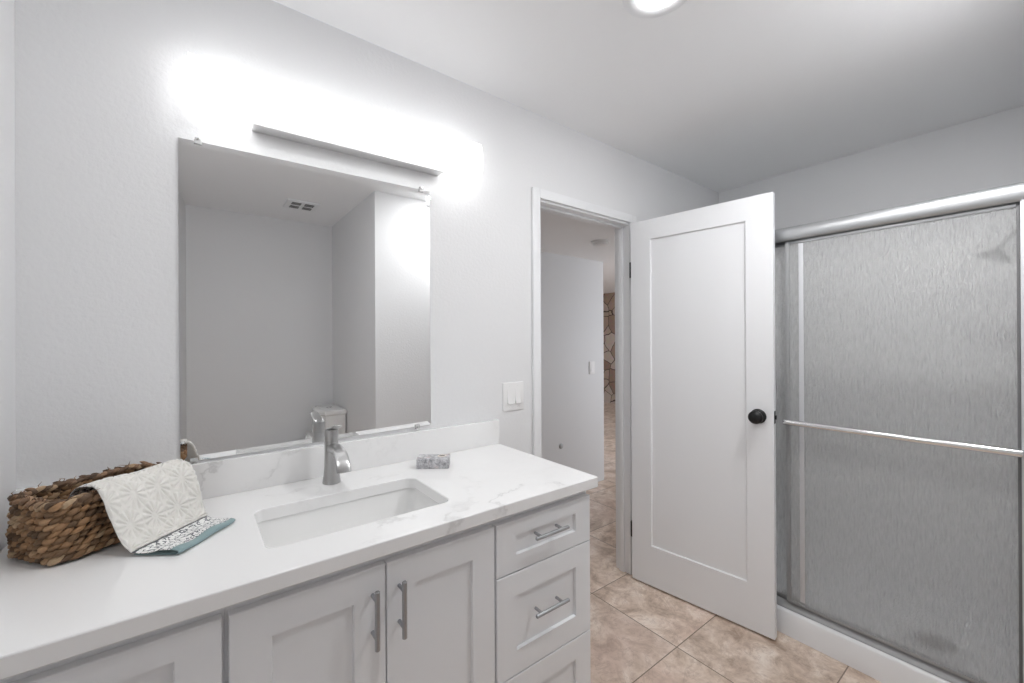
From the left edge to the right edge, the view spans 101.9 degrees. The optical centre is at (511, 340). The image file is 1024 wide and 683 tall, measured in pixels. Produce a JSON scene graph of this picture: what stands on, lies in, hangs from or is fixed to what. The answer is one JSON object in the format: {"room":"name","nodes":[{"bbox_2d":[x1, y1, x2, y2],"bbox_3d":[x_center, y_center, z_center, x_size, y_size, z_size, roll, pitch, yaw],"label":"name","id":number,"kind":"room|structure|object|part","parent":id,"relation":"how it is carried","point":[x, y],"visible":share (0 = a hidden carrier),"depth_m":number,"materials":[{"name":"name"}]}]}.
{"room":"bathroom","nodes":[
{"label":"bathroom","id":0,"kind":"room"},
{"bbox_2d":[0,0,15,550],"bbox_3d":[-0.390,0.142,-0.150,0.120,2.451,2.780,0,0,-37],"label":"wall","id":1,"kind":"structure","parent":0,"point":[7,7],"depth_m":0.95,"materials":[{"name":"white paint"}]},
{"bbox_2d":[15,0,718,489],"bbox_3d":[0.145,0.143,2.069,3.660,2.451,0.100,0,0,-37],"label":"wall","id":2,"kind":"structure","parent":0,"point":[103,106],"depth_m":1.16,"materials":[{"name":"white paint"}]},
{"bbox_2d":[15,419,498,498],"bbox_3d":[-0.619,0.405,1.410,1.401,0.104,0.020,0,0,-37],"label":"backsplash","id":3,"kind":"structure","parent":2,"relation":"attached to","point":[220,477],"depth_m":1.38,"materials":[{"name":"stone"}]},
{"bbox_2d":[178,137,430,463],"bbox_3d":[-0.630,-0.120,1.407,0.774,0.950,0.011,0,0,-37],"label":"mirror","id":4,"kind":"object","parent":2,"relation":"attached to","point":[304,290],"visible":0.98,"depth_m":1.35,"materials":[{"name":"clear glass"}]},
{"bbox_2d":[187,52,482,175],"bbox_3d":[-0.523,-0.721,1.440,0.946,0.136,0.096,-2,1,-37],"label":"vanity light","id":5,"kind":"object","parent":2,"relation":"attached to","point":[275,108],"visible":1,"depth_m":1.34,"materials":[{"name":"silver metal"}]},
{"bbox_2d":[503,381,523,411],"bbox_3d":[0.009,0.256,1.892,0.118,0.128,0.015,0,0,-37],"label":"light switch","id":6,"kind":"object","parent":2,"relation":"attached to","point":[513,392],"visible":1,"depth_m":1.89,"materials":[{"name":"white plastic"}]},
{"bbox_2d":[531,186,635,500],"bbox_3d":[0.417,0.321,2.201,0.798,2.093,0.017,0,0,-37],"label":"trim","id":7,"kind":"structure","parent":2,"relation":"attached to","point":[537,194],"depth_m":1.97,"materials":[{"name":"white wood"}]},
{"bbox_2d":[540,199,631,574],"bbox_3d":[0.380,0.340,2.247,0.720,2.055,0.100,0,0,-37],"label":"trim","id":8,"kind":"structure","parent":2,"relation":"attached to","point":[622,229],"depth_m":2.45,"materials":[{"name":"white wood"}]},
{"bbox_2d":[614,229,616,566],"bbox_3d":[0.346,0.321,2.292,0.796,2.093,0.012,0,0,-37],"label":"trim","id":9,"kind":"structure","parent":2,"relation":"attached to","point":[614,229],"depth_m":2.50,"materials":[{"name":"white wood"}]},
{"bbox_2d":[629,192,776,639],"bbox_3d":[0.942,0.343,2.139,0.161,2.024,0.728,0,0,-45],"label":"door","id":10,"kind":"structure","parent":2,"relation":"in","point":[703,379],"depth_m":2.08,"materials":[{"name":"white wood"}]},
{"bbox_3d":[1.149,0.351,1.930,0.161,0.067,0.067,0,0,-45],"label":"knob","id":11,"kind":"part","parent":10,"relation":"part of","materials":[{"name":"black metal"}]},
{"bbox_3d":[1.196,0.350,1.884,0.023,0.057,0.008,0,0,-45],"label":"latch plate","id":12,"kind":"part","parent":10,"relation":"part of","materials":[{"name":"black"}]},
{"bbox_2d":[541,252,603,481],"bbox_3d":[-0.320,0.122,3.204,2.975,2.500,0.120,0,0,-37],"label":"wall","id":13,"kind":"structure","parent":0,"point":[572,398],"depth_m":3.79,"materials":[{"name":"white paint"}]},
{"bbox_2d":[589,361,594,373],"bbox_3d":[0.761,0.264,3.945,0.074,0.120,0.012,0,0,-37],"label":"light switch","id":14,"kind":"object","parent":13,"relation":"attached to","point":[591,364],"visible":1,"depth_m":3.94,"materials":[{"name":"white plastic"}]},
{"bbox_2d":[540,210,614,261],"bbox_3d":[0.037,-0.945,2.731,2.975,0.370,1.074,0,0,-37],"label":"ceiling","id":15,"kind":"structure","parent":0,"point":[560,235],"depth_m":3.08,"materials":[{"name":"white paint"}]},
{"bbox_2d":[591,239,608,246],"bbox_3d":[0.681,-0.743,3.211,0.140,0.038,0.140,0,0,-37],"label":"smoke detector","id":16,"kind":"object","parent":15,"relation":"attached to","point":[600,242],"visible":1,"depth_m":3.17,"materials":[{"name":"white plastic"}]},
{"bbox_2d":[603,292,614,402],"bbox_3d":[3.255,0.164,7.772,0.200,2.399,6.800,0,0,-37],"label":"stone wall","id":17,"kind":"structure","parent":0,"point":[608,298],"depth_m":9.08,"materials":[{"name":"beige stone"}]},
{"bbox_2d":[603,260,614,293],"bbox_3d":[1.649,-1.072,6.554,4.225,0.080,6.800,0,0,-37],"label":"wall","id":18,"kind":"structure","parent":0,"point":[609,266],"depth_m":6.84,"materials":[{"name":"white paint"}]},
{"bbox_2d":[273,0,1023,191],"bbox_3d":[1.008,-1.128,0.922,3.650,0.080,2.780,0,0,-37],"label":"ceiling","id":19,"kind":"structure","parent":0,"point":[716,95],"depth_m":1.64,"materials":[{"name":"white paint"}]},
{"bbox_2d":[622,0,686,18],"bbox_3d":[0.454,-1.076,1.288,0.220,0.018,0.220,0,0,-37],"label":"recessed light","id":20,"kind":"object","parent":19,"relation":"in","point":[645,9],"visible":1,"depth_m":1.34,"materials":[{"name":"white"}]},
{"bbox_2d":[586,402,881,682],"bbox_3d":[0.894,1.399,4.721,8.061,0.060,8.980,0,0,-37],"label":"floor","id":21,"kind":"structure","parent":0,"point":[640,632],"depth_m":1.89,"materials":[{"name":"tile"}]},
{"bbox_2d":[0,608,223,682],"bbox_3d":[-0.844,0.932,0.867,0.380,0.878,0.600,0,0,-37],"label":"base cabinet","id":22,"kind":"object","parent":21,"relation":"on","point":[191,650],"visible":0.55,"depth_m":0.72,"materials":[{"name":"white wood"}]},
{"bbox_2d":[224,522,494,682],"bbox_3d":[-0.448,0.930,1.169,0.615,0.878,0.600,0,0,-37],"label":"base cabinet","id":23,"kind":"object","parent":21,"relation":"on","point":[425,612],"visible":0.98,"depth_m":0.96,"materials":[{"name":"white wood"}]},
{"bbox_2d":[0,444,597,679],"bbox_3d":[-0.447,0.473,1.185,1.401,0.035,0.583,0,0,-37],"label":"countertop","id":24,"kind":"structure","parent":23,"relation":"on","point":[109,595],"depth_m":0.88,"materials":[{"name":"stone"}]},
{"bbox_2d":[5,461,161,565],"bbox_3d":[-0.950,0.385,0.969,0.187,0.141,0.277,0,0,17],"label":"basket","id":25,"kind":"object","parent":24,"relation":"on","point":[47,527],"visible":0.59,"depth_m":0.85,"materials":[{"name":"brown wicker"}]},
{"bbox_2d":[68,459,235,554],"bbox_3d":[-0.824,0.381,0.970,0.275,0.151,0.196,0,0,12],"label":"towel","id":26,"kind":"object","parent":25,"relation":"on","point":[159,509],"visible":0.99,"depth_m":0.95,"materials":[{"name":"white fabric"}]},
{"bbox_2d":[322,425,350,484],"bbox_3d":[-0.543,0.359,1.287,0.055,0.194,0.174,0,0,-37],"label":"faucet","id":27,"kind":"object","parent":24,"relation":"on","point":[336,458],"visible":1,"depth_m":1.31,"materials":[{"name":"silver metal"}]},
{"bbox_3d":[-0.580,0.303,1.334,0.042,0.039,0.042,0,0,-37],"label":"handle","id":28,"kind":"part","parent":27,"relation":"part of","materials":[{"name":"silver metal"}]},
{"bbox_3d":[-0.563,0.277,1.312,0.034,0.031,0.089,0,0,-37],"label":"lever","id":29,"kind":"part","parent":27,"relation":"part of","materials":[{"name":"silver metal"}]},
{"bbox_3d":[-0.536,0.359,1.277,0.041,0.065,0.150,0,0,-37],"label":"spout","id":30,"kind":"part","parent":27,"relation":"part of","materials":[{"name":"silver metal"}]},
{"bbox_2d":[258,488,438,547],"bbox_3d":[-0.431,0.559,1.143,0.512,0.135,0.325,0,0,-37],"label":"sink","id":31,"kind":"object","parent":24,"relation":"in","point":[287,530],"visible":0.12,"depth_m":1.25,"materials":[{"name":"white ceramic"}]},
{"bbox_2d":[416,454,449,468],"bbox_3d":[-0.283,0.437,1.502,0.115,0.036,0.068,0,0,-5],"label":"soap box","id":32,"kind":"object","parent":24,"relation":"on","point":[423,461],"visible":1,"depth_m":1.47,"materials":[{"name":"paper"}]},
{"bbox_3d":[-0.416,0.887,0.877,0.300,0.740,0.020,0,0,-37],"label":"door","id":33,"kind":"part","parent":23,"relation":"part of","materials":[{"name":"white wood"}]},
{"bbox_3d":[-0.305,0.620,0.927,0.012,0.131,0.038,0,0,-37],"label":"handle","id":34,"kind":"part","parent":23,"relation":"part of","materials":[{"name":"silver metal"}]},
{"bbox_3d":[-0.255,0.620,0.965,0.012,0.131,0.038,0,0,-37],"label":"handle","id":35,"kind":"part","parent":23,"relation":"part of","materials":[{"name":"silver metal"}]},
{"bbox_3d":[-0.173,0.886,1.062,0.304,0.740,0.020,0,0,-37],"label":"door","id":36,"kind":"part","parent":23,"relation":"part of","materials":[{"name":"white wood"}]},
{"bbox_2d":[491,491,590,682],"bbox_3d":[-0.049,0.929,1.473,0.386,0.878,0.600,0,0,-37],"label":"drawers","id":37,"kind":"object","parent":21,"relation":"on","point":[542,553],"visible":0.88,"depth_m":1.26,"materials":[{"name":"white wood"}]},
{"bbox_3d":[0.103,0.589,1.274,0.380,0.148,0.020,0,0,-37],"label":"drawer","id":38,"kind":"part","parent":37,"relation":"part of","materials":[{"name":"white wood"}]},
{"bbox_3d":[0.105,1.109,1.273,0.380,0.294,0.020,0,0,-37],"label":"drawer","id":39,"kind":"part","parent":37,"relation":"part of","materials":[{"name":"white wood"}]},
{"bbox_3d":[0.115,0.796,1.246,0.131,0.012,0.038,0,0,-37],"label":"handle","id":40,"kind":"part","parent":37,"relation":"part of","materials":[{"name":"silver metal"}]},
{"bbox_3d":[0.114,0.573,1.246,0.131,0.012,0.038,0,0,-37],"label":"handle","id":41,"kind":"part","parent":37,"relation":"part of","materials":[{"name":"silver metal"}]},
{"bbox_2d":[777,604,950,682],"bbox_3d":[1.622,1.303,2.197,0.900,0.118,1.474,0,0,-37],"label":"shower curb","id":42,"kind":"object","parent":21,"relation":"on","point":[883,667],"visible":0.02,"depth_m":1.73,"materials":[{"name":"white"}]},
{"bbox_2d":[775,182,1023,682],"bbox_3d":[1.285,0.360,1.945,0.072,1.769,1.474,0,0,-37],"label":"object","id":43,"kind":"structure","parent":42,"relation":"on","point":[1009,194],"depth_m":1.56,"materials":[{"name":"frosted metal"},{"name":"satin aluminium"}]},
{"bbox_2d":[775,244,786,596],"bbox_3d":[1.106,0.380,2.212,0.016,1.666,0.776,0,0,-37],"label":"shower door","id":44,"kind":"structure","parent":43,"relation":"attached to","point":[780,343],"depth_m":1.98,"materials":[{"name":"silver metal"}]},
{"bbox_3d":[1.110,1.207,2.210,0.014,0.012,0.760,0,0,-37],"label":"rail","id":45,"kind":"part","parent":44,"relation":"part of","materials":[{"name":"silver metal"}]},
{"bbox_2d":[783,203,1023,682],"bbox_3d":[1.471,0.378,1.643,0.066,1.666,0.698,0,0,-37],"label":"shower door","id":46,"kind":"structure","parent":43,"relation":"attached to","point":[904,452],"depth_m":1.59,"materials":[{"name":"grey glass"}]},
{"bbox_3d":[1.495,1.205,1.656,0.014,0.012,0.669,0,0,-37],"label":"rail","id":47,"kind":"part","parent":46,"relation":"part of","materials":[{"name":"silver metal"}]},
{"bbox_3d":[1.488,-0.449,1.659,0.014,0.012,0.669,0,0,-37],"label":"rail","id":48,"kind":"part","parent":46,"relation":"part of","materials":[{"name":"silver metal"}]},
{"bbox_2d":[719,105,1023,229],"bbox_3d":[2.023,0.135,2.508,0.120,2.451,1.478,0,0,-37],"label":"wall","id":49,"kind":"structure","parent":0,"point":[985,152],"depth_m":2.26,"materials":[{"name":"white paint"}]},
{"bbox_2d":[1023,0,1023,40],"bbox_3d":[2.055,0.133,0.785,2.159,2.451,1.302,0,0,-37],"label":"wall","id":50,"kind":"structure","parent":0,"point":[1023,0],"depth_m":0.65,"materials":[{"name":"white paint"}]}
]}

